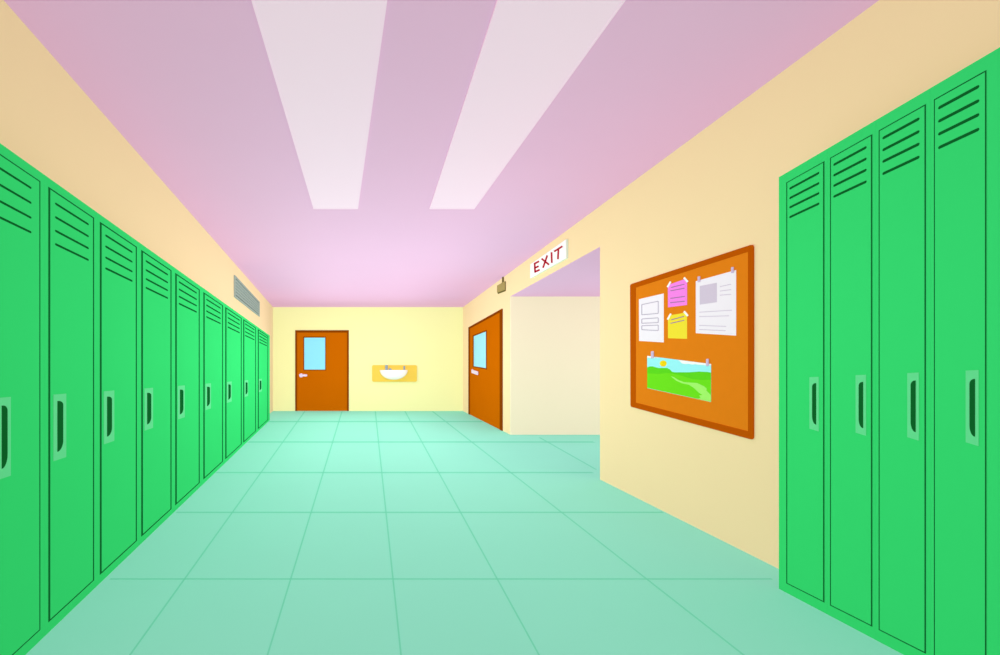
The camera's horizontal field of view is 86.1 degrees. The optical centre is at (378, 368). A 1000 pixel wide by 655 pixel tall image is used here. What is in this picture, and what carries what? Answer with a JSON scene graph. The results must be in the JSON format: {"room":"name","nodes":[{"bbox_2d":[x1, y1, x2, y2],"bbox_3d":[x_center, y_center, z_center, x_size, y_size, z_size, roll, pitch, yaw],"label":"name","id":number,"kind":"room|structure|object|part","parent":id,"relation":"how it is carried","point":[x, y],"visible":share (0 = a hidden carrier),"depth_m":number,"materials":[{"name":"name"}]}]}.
{"room":"school corridor","nodes":[
{"label":"school corridor","id":0,"kind":"room"},
{"bbox_2d":[0,0,272,412],"bbox_3d":[-2.185,-0.261,6.410,0.249,2.722,14.515,0,0,-6],"label":"wall","id":1,"kind":"structure","parent":0,"point":[47,120],"depth_m":3.17,"materials":[{"name":"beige paint"}]},
{"bbox_2d":[234,275,259,316],"bbox_3d":[-2.342,-1.259,9.354,0.018,0.340,2.915,0,0,-6],"label":"air vent","id":2,"kind":"object","parent":1,"relation":"in","point":[242,294],"visible":1,"depth_m":8.94,"materials":[{"name":"grey metal"}]},
{"bbox_2d":[273,307,462,410],"bbox_3d":[-0.288,-0.261,13.744,5.476,2.722,0.250,0,0,0],"label":"wall","id":3,"kind":"structure","parent":0,"point":[430,339],"depth_m":13.62,"materials":[{"name":"yellow paint"}]},
{"bbox_2d":[295,330,348,410],"bbox_3d":[-1.491,0.042,13.599,1.402,2.114,0.040,0,0,0],"label":"door","id":4,"kind":"structure","parent":3,"relation":"in","point":[321,356],"depth_m":13.61,"materials":[{"name":"brown wood"}]},
{"bbox_2d":[372,365,416,381],"bbox_3d":[0.404,0.115,13.384,1.168,0.436,0.469,0,0,0],"label":"washbasin","id":5,"kind":"object","parent":3,"relation":"attached to","point":[380,373],"visible":1,"depth_m":13.55,"materials":[{"name":"white ceramic"}]},
{"bbox_2d":[380,370,407,379],"bbox_3d":[0.384,0.154,13.349,0.731,0.255,0.400,0,0,0],"label":"basin","id":6,"kind":"object","parent":5,"relation":"in","point":[384,374],"depth_m":13.31,"materials":[{"name":"white ceramic"}]},
{"bbox_2d":[4,0,878,306],"bbox_3d":[-0.288,-1.698,6.535,5.476,0.150,14.669,0,0,0],"label":"ceiling","id":7,"kind":"structure","parent":0,"point":[190,85],"depth_m":3.40,"materials":[{"name":"pink paint"}]},
{"bbox_2d":[251,0,386,208],"bbox_3d":[-0.257,-1.617,3.099,0.658,0.012,4.308,0,0,-2],"label":"recessed light","id":8,"kind":"object","parent":7,"relation":"in","point":[323,55],"visible":1,"depth_m":2.89,"materials":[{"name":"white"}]},
{"bbox_2d":[497,277,505,293],"bbox_3d":[2.185,-1.487,9.293,0.036,0.271,0.560,0,0,0],"label":"box","id":9,"kind":"object","parent":7,"relation":"hanging from","point":[501,287],"visible":1,"depth_m":9.15,"materials":[{"name":"brown"}]},
{"bbox_2d":[429,0,625,208],"bbox_3d":[0.819,-1.617,3.099,0.621,0.012,4.283,0,0,0],"label":"recessed light","id":10,"kind":"object","parent":7,"relation":"in","point":[530,49],"visible":1,"depth_m":2.89,"materials":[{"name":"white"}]},
{"bbox_2d":[26,411,902,654],"bbox_3d":[1.912,1.200,6.535,9.876,0.201,14.669,0,0,0],"label":"floor","id":11,"kind":"structure","parent":0,"point":[325,532],"depth_m":2.88,"materials":[{"name":"tile"}]},
{"bbox_2d":[0,143,43,654],"bbox_3d":[-1.482,0.149,1.940,0.263,1.902,0.368,0,0,-6],"label":"locker","id":12,"kind":"object","parent":11,"relation":"on","point":[21,184],"visible":1,"depth_m":1.97,"materials":[{"name":"green metal"}]},
{"bbox_3d":[-1.344,0.246,1.864,0.002,0.289,0.077,0,0,-6],"label":"handle plate","id":13,"kind":"part","parent":12,"relation":"part of","materials":[{"name":"green metal"}]},
{"bbox_2d":[44,175,96,635],"bbox_3d":[-1.527,0.151,2.371,0.260,1.898,0.499,0,0,-6],"label":"locker","id":14,"kind":"object","parent":11,"relation":"on","point":[70,225],"visible":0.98,"depth_m":2.34,"materials":[{"name":"green metal"}]},
{"bbox_3d":[-1.386,0.250,2.259,0.002,0.283,0.108,0,0,-6],"label":"handle plate","id":15,"kind":"part","parent":14,"relation":"part of","materials":[{"name":"green metal"}]},
{"bbox_2d":[97,213,138,585],"bbox_3d":[-1.584,0.153,2.921,0.256,1.894,0.605,0,0,-6],"label":"locker","id":16,"kind":"object","parent":11,"relation":"on","point":[117,251],"visible":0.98,"depth_m":2.87,"materials":[{"name":"green metal"}]},
{"bbox_3d":[-1.442,0.255,2.779,0.002,0.277,0.133,0,0,-6],"label":"handle plate","id":17,"kind":"part","parent":16,"relation":"part of","materials":[{"name":"green metal"}]},
{"bbox_2d":[139,243,172,544],"bbox_3d":[-1.653,0.156,3.593,0.251,1.889,0.745,0,0,-6],"label":"locker","id":18,"kind":"object","parent":11,"relation":"on","point":[155,274],"visible":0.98,"depth_m":3.55,"materials":[{"name":"green metal"}]},
{"bbox_3d":[-1.510,0.260,3.412,0.002,0.271,0.164,0,0,-6],"label":"handle plate","id":19,"kind":"part","parent":18,"relation":"part of","materials":[{"name":"green metal"}]},
{"bbox_2d":[173,267,200,512],"bbox_3d":[-1.740,0.159,4.424,0.245,1.882,0.925,0,0,-6],"label":"locker","id":20,"kind":"object","parent":11,"relation":"on","point":[186,293],"visible":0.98,"depth_m":4.33,"materials":[{"name":"green metal"}]},
{"bbox_3d":[-1.594,0.266,4.195,0.003,0.264,0.200,0,0,-6],"label":"handle plate","id":21,"kind":"part","parent":20,"relation":"part of","materials":[{"name":"green metal"}]},
{"bbox_2d":[201,287,223,485],"bbox_3d":[-1.845,0.163,5.443,0.237,1.874,1.123,0,0,-6],"label":"locker","id":22,"kind":"object","parent":11,"relation":"on","point":[212,308],"visible":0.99,"depth_m":5.33,"materials":[{"name":"green metal"}]},
{"bbox_3d":[-1.700,0.272,5.177,0.003,0.258,0.244,0,0,-6],"label":"handle plate","id":23,"kind":"part","parent":22,"relation":"part of","materials":[{"name":"green metal"}]},
{"bbox_3d":[-1.732,0.161,5.459,0.001,1.769,0.866,0,0,-6],"label":"door","id":24,"kind":"part","parent":22,"relation":"part of","materials":[{"name":"green metal"}]},
{"bbox_2d":[224,303,241,463],"bbox_3d":[-1.974,0.168,6.685,0.228,1.865,1.374,0,0,-6],"label":"locker","id":25,"kind":"object","parent":11,"relation":"on","point":[232,319],"visible":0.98,"depth_m":6.57,"materials":[{"name":"green metal"}]},
{"bbox_3d":[-1.825,0.280,6.341,0.003,0.251,0.308,0,0,-6],"label":"handle plate","id":26,"kind":"part","parent":25,"relation":"part of","materials":[{"name":"green metal"}]},
{"bbox_2d":[242,316,256,445],"bbox_3d":[-2.129,0.174,8.174,0.217,1.853,1.618,0,0,-6],"label":"locker","id":27,"kind":"object","parent":11,"relation":"on","point":[249,330],"visible":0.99,"depth_m":8.08,"materials":[{"name":"green metal"}]},
{"bbox_3d":[-2.022,0.172,8.158,0.005,1.743,1.219,0,0,-6],"label":"door","id":28,"kind":"part","parent":27,"relation":"part of","materials":[{"name":"green metal"}]},
{"bbox_2d":[257,327,269,431],"bbox_3d":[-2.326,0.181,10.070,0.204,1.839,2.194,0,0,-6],"label":"locker","id":29,"kind":"object","parent":11,"relation":"on","point":[263,339],"visible":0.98,"depth_m":9.98,"materials":[{"name":"green metal"}]},
{"bbox_3d":[-2.217,0.179,9.973,0.003,1.726,1.456,0,0,-6],"label":"door","id":30,"kind":"part","parent":29,"relation":"part of","materials":[{"name":"green metal"}]},
{"bbox_2d":[779,149,826,613],"bbox_3d":[2.100,0.056,2.470,0.199,2.088,0.272,0,0,-2],"label":"locker","id":31,"kind":"object","parent":11,"relation":"on","point":[803,189],"visible":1,"depth_m":2.46,"materials":[{"name":"green metal"}]},
{"bbox_3d":[2.006,0.160,2.397,0.002,0.249,0.049,0,0,-2],"label":"handle plate","id":32,"kind":"part","parent":31,"relation":"part of","materials":[{"name":"green metal"}]},
{"bbox_2d":[827,120,875,639],"bbox_3d":[2.104,0.045,2.224,0.191,2.110,0.219,0,0,-2],"label":"locker","id":33,"kind":"object","parent":11,"relation":"on","point":[851,162],"visible":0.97,"depth_m":2.21,"materials":[{"name":"green metal"}]},
{"bbox_3d":[2.012,0.150,2.171,0.002,0.252,0.044,0,0,-2],"label":"handle plate","id":34,"kind":"part","parent":33,"relation":"part of","materials":[{"name":"green metal"}]},
{"bbox_2d":[876,89,929,654],"bbox_3d":[2.107,0.035,2.012,0.184,2.130,0.202,0,0,-2],"label":"locker","id":35,"kind":"object","parent":11,"relation":"on","point":[903,133],"visible":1,"depth_m":2.00,"materials":[{"name":"green metal"}]},
{"bbox_3d":[2.018,0.141,1.965,0.002,0.255,0.040,0,0,-2],"label":"handle plate","id":36,"kind":"part","parent":35,"relation":"part of","materials":[{"name":"green metal"}]},
{"bbox_2d":[930,47,999,654],"bbox_3d":[2.110,0.024,1.800,0.178,2.152,0.220,0,0,-2],"label":"locker","id":37,"kind":"object","parent":11,"relation":"on","point":[965,106],"visible":1,"depth_m":1.79,"materials":[{"name":"green metal"}]},
{"bbox_3d":[2.024,0.028,1.815,0.002,2.040,0.152,0,0,-2],"label":"door","id":38,"kind":"part","parent":37,"relation":"part of","materials":[{"name":"green metal"}]},
{"bbox_3d":[2.024,0.132,1.774,0.002,0.257,0.037,0,0,-2],"label":"handle plate","id":39,"kind":"part","parent":37,"relation":"part of","materials":[{"name":"green metal"}]},
{"bbox_2d":[463,206,599,433],"bbox_3d":[2.325,-0.261,9.398,0.250,2.723,8.443,0,0,0],"label":"wall","id":40,"kind":"structure","parent":0,"point":[488,302],"depth_m":8.77,"materials":[{"name":"beige paint"}]},
{"bbox_2d":[468,309,502,430],"bbox_3d":[2.180,0.014,10.966,0.040,2.171,3.456,0,0,0],"label":"door","id":41,"kind":"structure","parent":40,"relation":"in","point":[485,337],"depth_m":10.49,"materials":[{"name":"brown wood"}]},
{"bbox_2d":[530,239,567,277],"bbox_3d":[2.186,-1.398,6.761,0.028,0.220,1.431,0,0,0],"label":"exit sign","id":42,"kind":"object","parent":40,"relation":"attached to","point":[559,253],"visible":1,"depth_m":6.59,"materials":[{"name":"white plastic"}]},
{"bbox_2d":[510,296,599,434],"bbox_3d":[4.400,-0.057,8.715,4.400,2.313,0.030,0,0,0],"label":"wall","id":43,"kind":"structure","parent":0,"point":[555,340],"depth_m":8.70,"materials":[{"name":"beige paint"}]},
{"bbox_2d":[512,247,599,295],"bbox_3d":[4.400,-1.215,6.938,4.400,0.004,3.523,0,0,0],"label":"ceiling","id":44,"kind":"structure","parent":0,"point":[581,277],"depth_m":7.21,"materials":[{"name":"pink paint"}]},
{"bbox_2d":[600,0,999,568],"bbox_3d":[4.400,-0.261,2.188,4.400,2.722,5.976,0,0,0],"label":"wall","id":45,"kind":"structure","parent":0,"point":[716,194],"depth_m":3.12,"materials":[{"name":"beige paint"}]},
{"bbox_2d":[630,245,753,438],"bbox_3d":[2.194,-0.162,3.791,0.010,1.152,1.488,0,0,0],"label":"noticeboard","id":46,"kind":"object","parent":45,"relation":"attached to","point":[730,410],"visible":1,"depth_m":3.46,"materials":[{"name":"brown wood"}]},
{"bbox_2d":[639,293,663,341],"bbox_3d":[2.193,-0.397,4.196,0.001,0.384,0.382,0,0,0],"label":"paper sheet","id":47,"kind":"object","parent":46,"relation":"attached to","point":[651,309],"visible":1,"depth_m":4.18,"materials":[{"name":"white paper"}]},
{"bbox_2d":[667,277,687,306],"bbox_3d":[2.192,-0.559,3.822,0.002,0.206,0.279,0,0,0],"label":"sticky note","id":48,"kind":"object","parent":46,"relation":"attached to","point":[677,291],"visible":1,"depth_m":3.82,"materials":[{"name":"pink paper"}]},
{"bbox_2d":[667,311,687,338],"bbox_3d":[2.192,-0.317,3.821,0.002,0.206,0.281,0,0,0],"label":"sticky note","id":49,"kind":"object","parent":46,"relation":"attached to","point":[677,323],"visible":1,"depth_m":3.82,"materials":[{"name":"yellow paper"}]},
{"bbox_2d":[647,356,710,401],"bbox_3d":[2.193,0.055,3.843,0.001,0.326,0.817,0,0,0],"label":"drawing","id":50,"kind":"object","parent":46,"relation":"attached to","point":[690,379],"visible":1,"depth_m":3.78,"materials":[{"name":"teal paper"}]},
{"bbox_2d":[696,270,735,335],"bbox_3d":[2.193,-0.406,3.396,0.001,0.403,0.406,0,0,0],"label":"paper sheet","id":51,"kind":"object","parent":46,"relation":"attached to","point":[715,295],"visible":1,"depth_m":3.37,"materials":[{"name":"white paper"}]}
]}

